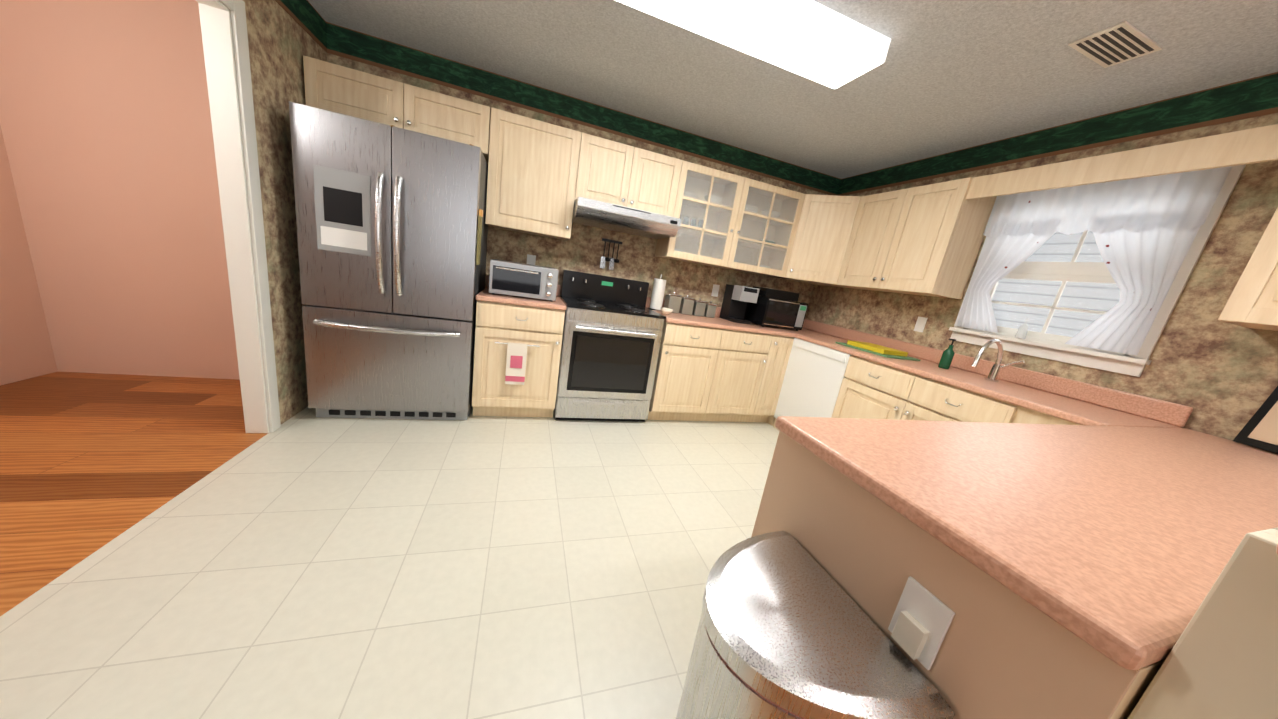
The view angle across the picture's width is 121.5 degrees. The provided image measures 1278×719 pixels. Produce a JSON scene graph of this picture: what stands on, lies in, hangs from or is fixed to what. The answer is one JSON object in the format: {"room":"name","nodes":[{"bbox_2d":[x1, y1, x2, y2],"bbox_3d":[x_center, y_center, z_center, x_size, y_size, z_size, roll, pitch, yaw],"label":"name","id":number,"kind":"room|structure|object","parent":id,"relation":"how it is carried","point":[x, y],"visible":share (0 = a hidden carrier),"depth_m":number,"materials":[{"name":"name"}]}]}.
{"room":"kitchen","nodes":[
{"label":"kitchen","id":0,"kind":"room"},
{"bbox_2d":[0,128,55,385],"bbox_3d":[-3.180,-0.624,0.423,0.100,2.440,3.750,5,14,-18],"label":"wall","id":1,"kind":"structure","parent":0,"point":[26,352],"depth_m":2.14,"materials":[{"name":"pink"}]},
{"bbox_2d":[0,372,267,615],"bbox_3d":[-0.790,1.276,-0.506,7.720,0.050,7.840,5,14,-18],"label":"floor","id":2,"kind":"structure","parent":0,"point":[91,463],"depth_m":1.69,"materials":[{"name":"brown wood"}]},
{"bbox_2d":[218,0,326,432],"bbox_3d":[-1.708,-0.495,0.863,0.100,2.440,3.650,5,14,-18],"label":"wall","id":3,"kind":"structure","parent":0,"point":[281,41],"depth_m":2.00,"materials":[{"name":"paint"}]},
{"bbox_2d":[196,0,280,432],"bbox_3d":[-1.761,-0.377,1.017,0.116,2.125,1.850,5,14,-18],"label":"door frame","id":4,"kind":"structure","parent":3,"relation":"attached to","point":[218,30],"depth_m":1.76,"materials":[{"name":"white paint"}]},
{"bbox_2d":[275,0,330,53],"bbox_3d":[-1.483,-1.579,0.608,0.004,0.170,3.630,5,14,-18],"label":"trim","id":5,"kind":"structure","parent":3,"relation":"attached to","point":[301,11],"depth_m":2.11,"materials":[{"name":"paint"}]},
{"bbox_2d":[0,407,778,718],"bbox_3d":[0.148,0.802,2.087,4.380,0.050,3.350,5,14,-18],"label":"floor","id":6,"kind":"structure","parent":0,"point":[306,563],"depth_m":1.29,"materials":[{"name":"beige tile"}]},
{"bbox_2d":[289,101,487,419],"bbox_3d":[-1.587,-0.513,2.446,0.905,1.780,0.756,5,14,-18],"label":"refrigerator","id":7,"kind":"object","parent":6,"relation":"on","point":[392,278],"visible":0.98,"depth_m":2.15,"materials":[{"name":"silver metal"}]},
{"bbox_2d":[476,209,482,264],"bbox_3d":[-1.029,-0.787,2.311,0.020,0.340,0.095,5,14,-18],"label":"hanging towel","id":8,"kind":"object","parent":7,"relation":"hanging from","point":[479,232],"depth_m":2.28,"materials":[{"name":"beige fabric"}]},
{"bbox_2d":[472,300,564,417],"bbox_3d":[-0.959,-0.037,2.857,0.585,0.868,0.635,5,14,-18],"label":"base cabinet","id":9,"kind":"object","parent":6,"relation":"on","point":[497,324],"depth_m":2.56,"materials":[{"name":"brown wood"}]},
{"bbox_2d":[505,342,526,384],"bbox_3d":[-0.868,0.032,2.529,0.130,0.300,0.023,5,14,-18],"label":"hanging towel","id":10,"kind":"object","parent":9,"relation":"hanging from","point":[516,362],"depth_m":2.52,"materials":[{"name":"beige fabric"}]},
{"bbox_2d":[475,275,566,309],"bbox_3d":[-0.882,-0.520,2.737,0.598,0.135,0.642,5,14,-18],"label":"countertop","id":11,"kind":"structure","parent":9,"relation":"on","point":[484,295],"depth_m":2.50,"materials":[{"name":"laminate"}]},
{"bbox_2d":[489,259,558,301],"bbox_3d":[-0.862,-0.595,2.690,0.460,0.236,0.397,5,14,-18],"label":"toaster oven","id":12,"kind":"object","parent":11,"relation":"on","point":[521,279],"visible":1,"depth_m":2.54,"materials":[{"name":"silver metal"}]},
{"bbox_2d":[554,269,665,421],"bbox_3d":[-0.282,-0.106,3.006,0.768,1.140,0.677,5,14,-18],"label":"range","id":13,"kind":"object","parent":6,"relation":"on","point":[612,336],"visible":1,"depth_m":2.79,"materials":[{"name":"silver metal"}]},
{"bbox_2d":[647,321,731,420],"bbox_3d":[0.332,0.065,3.288,0.564,0.868,0.635,5,14,-18],"label":"base cabinet","id":14,"kind":"object","parent":6,"relation":"on","point":[690,364],"depth_m":2.99,"materials":[{"name":"brown wood"}]},
{"bbox_2d":[645,297,794,334],"bbox_3d":[0.706,-0.393,3.262,1.207,0.135,0.652,5,14,-18],"label":"countertop","id":15,"kind":"structure","parent":14,"relation":"on","point":[678,318],"depth_m":3.09,"materials":[{"name":"laminate"}]},
{"bbox_2d":[648,275,665,310],"bbox_3d":[0.175,-0.608,3.246,0.140,0.320,0.140,5,14,-18],"label":"paper towel","id":16,"kind":"object","parent":15,"relation":"on","point":[658,291],"visible":0.88,"depth_m":3.21,"materials":[{"name":"white paper"}]},
{"bbox_2d":[661,307,672,314],"bbox_3d":[0.233,-0.408,3.039,0.110,0.050,0.110,5,14,-18],"label":"bowl","id":17,"kind":"object","parent":15,"relation":"on","point":[666,311],"visible":1,"depth_m":3.01,"materials":[{"name":"beige ceramic"}]},
{"bbox_2d":[664,291,683,312],"bbox_3d":[0.312,-0.534,3.309,0.122,0.192,0.122,5,14,-18],"label":"canister","id":18,"kind":"object","parent":15,"relation":"on","point":[681,304],"depth_m":3.27,"materials":[{"name":"grey metal"}]},
{"bbox_2d":[681,295,696,314],"bbox_3d":[0.443,-0.518,3.355,0.114,0.180,0.114,5,14,-18],"label":"canister","id":19,"kind":"object","parent":15,"relation":"on","point":[689,304],"depth_m":3.31,"materials":[{"name":"grey metal"}]},
{"bbox_2d":[694,298,707,316],"bbox_3d":[0.565,-0.503,3.397,0.106,0.168,0.106,5,14,-18],"label":"canister","id":20,"kind":"object","parent":15,"relation":"on","point":[701,307],"depth_m":3.36,"materials":[{"name":"grey metal"}]},
{"bbox_2d":[706,301,716,317],"bbox_3d":[0.678,-0.488,3.436,0.098,0.156,0.098,5,14,-18],"label":"canister","id":21,"kind":"object","parent":15,"relation":"on","point":[711,309],"depth_m":3.40,"materials":[{"name":"grey metal"}]},
{"bbox_2d":[719,284,759,323],"bbox_3d":[0.953,-0.532,3.416,0.184,0.335,0.292,5,14,-18],"label":"coffee maker","id":22,"kind":"object","parent":15,"relation":"on","point":[737,299],"visible":1,"depth_m":3.39,"materials":[{"name":"black plastic"}]},
{"bbox_2d":[744,286,807,330],"bbox_3d":[1.323,-0.505,3.504,0.460,0.355,0.376,5,14,-18],"label":"microwave","id":23,"kind":"object","parent":15,"relation":"on","point":[771,307],"visible":0.96,"depth_m":3.35,"materials":[{"name":"black"}]},
{"bbox_2d":[712,330,779,421],"bbox_3d":[0.779,0.101,3.437,0.618,0.868,0.635,5,14,-18],"label":"base cabinet","id":24,"kind":"object","parent":6,"relation":"on","point":[751,356],"depth_m":3.17,"materials":[{"name":"brown wood"}]},
{"bbox_2d":[760,336,791,422],"bbox_3d":[1.106,0.127,3.546,0.309,0.868,0.635,5,14,-18],"label":"base cabinet","id":25,"kind":"object","parent":6,"relation":"on","point":[782,351],"depth_m":3.27,"materials":[{"name":"brown wood"}]},
{"bbox_2d":[768,337,855,425],"bbox_3d":[1.695,0.328,3.098,0.671,0.868,0.679,5,14,-18],"label":"dishwasher","id":26,"kind":"object","parent":6,"relation":"on","point":[814,379],"depth_m":2.97,"materials":[{"name":"white metal"}]},
{"bbox_2d":[676,531,954,718],"bbox_3d":[0.202,0.771,0.731,0.350,0.652,0.388,5,14,-18],"label":"trash can","id":27,"kind":"object","parent":6,"relation":"on","point":[788,628],"visible":1,"depth_m":0.61,"materials":[{"name":"silver metal"}]},
{"bbox_2d":[836,356,1019,422],"bbox_3d":[1.932,0.535,2.395,0.635,0.868,0.980,5,14,-18],"label":"base cabinet","id":28,"kind":"object","parent":6,"relation":"on","point":[876,390],"depth_m":2.22,"materials":[{"name":"brown wood"}]},
{"bbox_2d":[795,319,974,358],"bbox_3d":[2.012,0.021,2.223,0.670,0.220,3.532,5,14,-18],"label":"countertop","id":29,"kind":"structure","parent":28,"relation":"on","point":[811,329],"depth_m":3.25,"materials":[{"name":"laminate"}]},
{"bbox_2d":[836,340,920,360],"bbox_3d":[1.819,-0.081,2.740,0.340,0.045,0.450,5,14,-18],"label":"cutting board","id":30,"kind":"object","parent":29,"relation":"on","point":[880,350],"visible":1,"depth_m":2.62,"materials":[{"name":"green"}]},
{"bbox_2d":[938,339,955,368],"bbox_3d":[2.067,-0.038,2.390,0.065,0.200,0.058,5,14,-18],"label":"soap bottle","id":31,"kind":"object","parent":29,"relation":"on","point":[947,356],"visible":1,"depth_m":2.38,"materials":[{"name":"green glass"}]},
{"bbox_2d":[751,420,1164,718],"bbox_3d":[1.470,0.765,1.130,2.272,0.868,0.606,5,14,-18],"label":"base cabinet","id":32,"kind":"object","parent":6,"relation":"on","point":[1004,652],"depth_m":0.56,"materials":[{"name":"brown wood"}]},
{"bbox_2d":[888,576,954,669],"bbox_3d":[0.461,0.438,0.596,0.021,0.115,0.070,5,14,-18],"label":"outlet","id":33,"kind":"object","parent":32,"relation":"attached to","point":[920,622],"depth_m":0.59,"materials":[{"name":"white plastic"}]},
{"bbox_2d":[775,335,1277,669],"bbox_3d":[1.274,0.267,0.706,1.647,0.220,1.030,5,14,-18],"label":"countertop","id":34,"kind":"structure","parent":32,"relation":"on","point":[1113,525],"depth_m":0.74,"materials":[{"name":"laminate"}]},
{"bbox_2d":[971,339,1024,381],"bbox_3d":[2.089,0.011,2.090,0.249,0.252,0.136,5,14,-18],"label":"faucet","id":35,"kind":"object","parent":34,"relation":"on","point":[993,374],"visible":1,"depth_m":2.12,"materials":[{"name":"silver metal"}]},
{"bbox_2d":[1233,386,1277,453],"bbox_3d":[2.550,0.233,1.361,0.078,0.296,0.220,8,13,-4],"label":"framed picture","id":36,"kind":"object","parent":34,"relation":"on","point":[1259,430],"visible":0.98,"depth_m":1.44,"materials":[{"name":"black"}]},
{"bbox_2d":[1012,406,1079,424],"bbox_3d":[2.108,0.698,1.833,0.632,0.868,0.359,5,14,-18],"label":"base cabinet","id":37,"kind":"object","parent":6,"relation":"on","point":[1023,415],"depth_m":1.70,"materials":[{"name":"brown wood"}]},
{"bbox_2d":[1127,527,1277,718],"bbox_3d":[1.598,0.778,0.767,2.257,1.050,0.135,5,14,-18],"label":"cabinet","id":38,"kind":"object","parent":6,"relation":"on","point":[1220,661],"depth_m":0.36,"materials":[{"name":"beige wood"}]},
{"bbox_2d":[0,0,827,379],"bbox_3d":[-0.844,-0.884,3.055,5.900,2.440,0.100,5,14,-18],"label":"wall","id":39,"kind":"structure","parent":0,"point":[113,259],"depth_m":2.25,"materials":[{"name":"beige"}]},
{"bbox_2d":[303,55,490,161],"bbox_3d":[-1.531,-1.621,2.397,1.004,0.290,0.312,5,14,-18],"label":"upper cabinet","id":40,"kind":"object","parent":39,"relation":"attached to","point":[332,87],"depth_m":2.24,"materials":[{"name":"brown wood"}]},
{"bbox_2d":[527,254,535,264],"bbox_3d":[-0.904,-0.817,2.998,0.070,0.115,0.008,5,14,-18],"label":"outlet","id":41,"kind":"object","parent":39,"relation":"attached to","point":[531,259],"depth_m":2.99,"materials":[{"name":"white plastic"}]},
{"bbox_2d":[485,107,590,239],"bbox_3d":[-0.772,-1.342,2.713,0.666,0.740,0.312,5,14,-18],"label":"upper cabinet","id":42,"kind":"object","parent":39,"relation":"attached to","point":[537,170],"depth_m":2.56,"materials":[{"name":"brown wood"}]},
{"bbox_2d":[327,22,842,195],"bbox_3d":[0.016,-1.908,2.970,4.280,0.170,0.004,5,14,-18],"label":"trim","id":43,"kind":"structure","parent":39,"relation":"attached to","point":[347,43],"depth_m":2.75,"materials":[{"name":"paint"}]},
{"bbox_2d":[600,238,621,269],"bbox_3d":[-0.250,-0.922,3.152,0.180,0.250,0.033,5,14,-18],"label":"utensil rail","id":44,"kind":"object","parent":39,"relation":"attached to","point":[612,260],"visible":0.96,"depth_m":3.15,"materials":[{"name":"black metal"}]},
{"bbox_2d":[587,135,682,216],"bbox_3d":[-0.114,-1.426,2.893,0.800,0.460,0.312,5,14,-18],"label":"upper cabinet","id":45,"kind":"object","parent":39,"relation":"attached to","point":[618,173],"depth_m":2.76,"materials":[{"name":"brown wood"}]},
{"bbox_2d":[572,197,681,238],"bbox_3d":[-0.130,-1.115,2.869,0.790,0.128,0.522,5,14,-18],"label":"range hood","id":46,"kind":"object","parent":45,"relation":"attached to","point":[604,215],"visible":0.98,"depth_m":2.68,"materials":[{"name":"silver metal"}]},
{"bbox_2d":[711,284,719,296],"bbox_3d":[0.760,-0.686,3.553,0.070,0.115,0.008,5,14,-18],"label":"outlet","id":47,"kind":"object","parent":39,"relation":"attached to","point":[715,290],"depth_m":3.55,"materials":[{"name":"white plastic"}]},
{"bbox_2d":[759,191,814,284],"bbox_3d":[1.672,-1.143,3.505,0.678,0.740,0.356,5,14,-18],"label":"upper cabinet","id":48,"kind":"object","parent":39,"relation":"attached to","point":[784,204],"depth_m":3.36,"materials":[{"name":"brown wood"}]},
{"bbox_2d":[308,0,1277,178],"bbox_3d":[-0.408,-1.122,-1.082,7.720,0.060,7.840,5,14,-18],"label":"ceiling","id":49,"kind":"structure","parent":0,"point":[947,76],"depth_m":2.00,"materials":[{"name":"white paint"}]},
{"bbox_2d":[616,0,890,88],"bbox_3d":[0.513,-1.539,1.614,1.300,0.099,0.300,5,14,-18],"label":"fluorescent ceiling light","id":50,"kind":"object","parent":49,"relation":"attached to","point":[817,42],"visible":1,"depth_m":1.62,"materials":[{"name":"white plastic"}]},
{"bbox_2d":[1068,21,1162,67],"bbox_3d":[2.010,-1.323,1.512,0.300,0.008,0.160,5,14,-18],"label":"ceiling vent","id":51,"kind":"object","parent":49,"relation":"in","point":[1122,42],"visible":1,"depth_m":1.50,"materials":[{"name":"white metal"}]},
{"bbox_2d":[805,113,1277,440],"bbox_3d":[2.416,-0.184,2.304,0.100,2.440,3.520,5,14,-18],"label":"wall","id":52,"kind":"structure","parent":0,"point":[1220,378],"depth_m":1.66,"materials":[{"name":"paper"}]},
{"bbox_2d":[775,191,862,288],"bbox_3d":[1.758,-1.062,3.226,0.678,0.740,0.381,5,14,-18],"label":"upper cabinet","id":53,"kind":"object","parent":52,"relation":"attached to","point":[819,233],"depth_m":3.21,"materials":[{"name":"brown wood"}]},
{"bbox_2d":[913,316,927,331],"bbox_3d":[2.202,-0.274,2.798,0.008,0.115,0.070,5,14,-18],"label":"outlet","id":54,"kind":"object","parent":52,"relation":"attached to","point":[921,321],"depth_m":2.79,"materials":[{"name":"white plastic"}]},
{"bbox_2d":[839,176,1006,298],"bbox_3d":[2.058,-0.912,2.802,0.356,0.740,0.869,5,14,-18],"label":"upper cabinet","id":55,"kind":"object","parent":52,"relation":"attached to","point":[923,241],"depth_m":2.54,"materials":[{"name":"brown wood"}]},
{"bbox_2d":[839,72,1277,195],"bbox_3d":[2.544,-1.276,2.017,0.004,0.170,3.500,5,14,-18],"label":"trim","id":56,"kind":"structure","parent":52,"relation":"attached to","point":[1246,99],"depth_m":1.97,"materials":[{"name":"paint"}]},
{"bbox_2d":[949,164,1245,376],"bbox_3d":[2.490,-0.501,2.089,0.145,0.990,0.890,5,14,-18],"label":"window","id":57,"kind":"structure","parent":52,"relation":"in","point":[1045,345],"depth_m":2.05,"materials":[{"name":"white paint"}]},
{"bbox_2d":[1015,318,1028,338],"bbox_3d":[2.366,-0.194,2.199,0.048,0.129,0.048,5,14,-18],"label":"bottle","id":58,"kind":"object","parent":57,"relation":"on","point":[1022,331],"visible":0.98,"depth_m":2.19,"materials":[{"name":"plastic"}]},
{"bbox_2d":[954,166,1231,355],"bbox_3d":[2.404,-0.552,2.047,0.034,0.878,0.870,5,14,-18],"label":"window curtain","id":59,"kind":"object","parent":57,"relation":"hanging from","point":[1144,230],"visible":0.9,"depth_m":1.84,"materials":[{"name":"white fabric"}]},
{"bbox_2d":[1218,207,1277,330],"bbox_3d":[2.655,-0.374,0.955,0.312,0.740,0.960,5,14,-18],"label":"upper cabinet","id":60,"kind":"object","parent":52,"relation":"attached to","point":[1253,302],"depth_m":1.36,"materials":[{"name":"brown wood"}]},
{"label":"outside","id":61,"kind":"structure","parent":0,"visible":0},
{"bbox_2d":[992,231,1119,336],"bbox_3d":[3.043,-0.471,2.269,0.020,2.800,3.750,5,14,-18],"label":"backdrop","id":62,"kind":"structure","parent":61,"point":[1051,291],"depth_m":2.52,"materials":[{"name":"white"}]}
]}

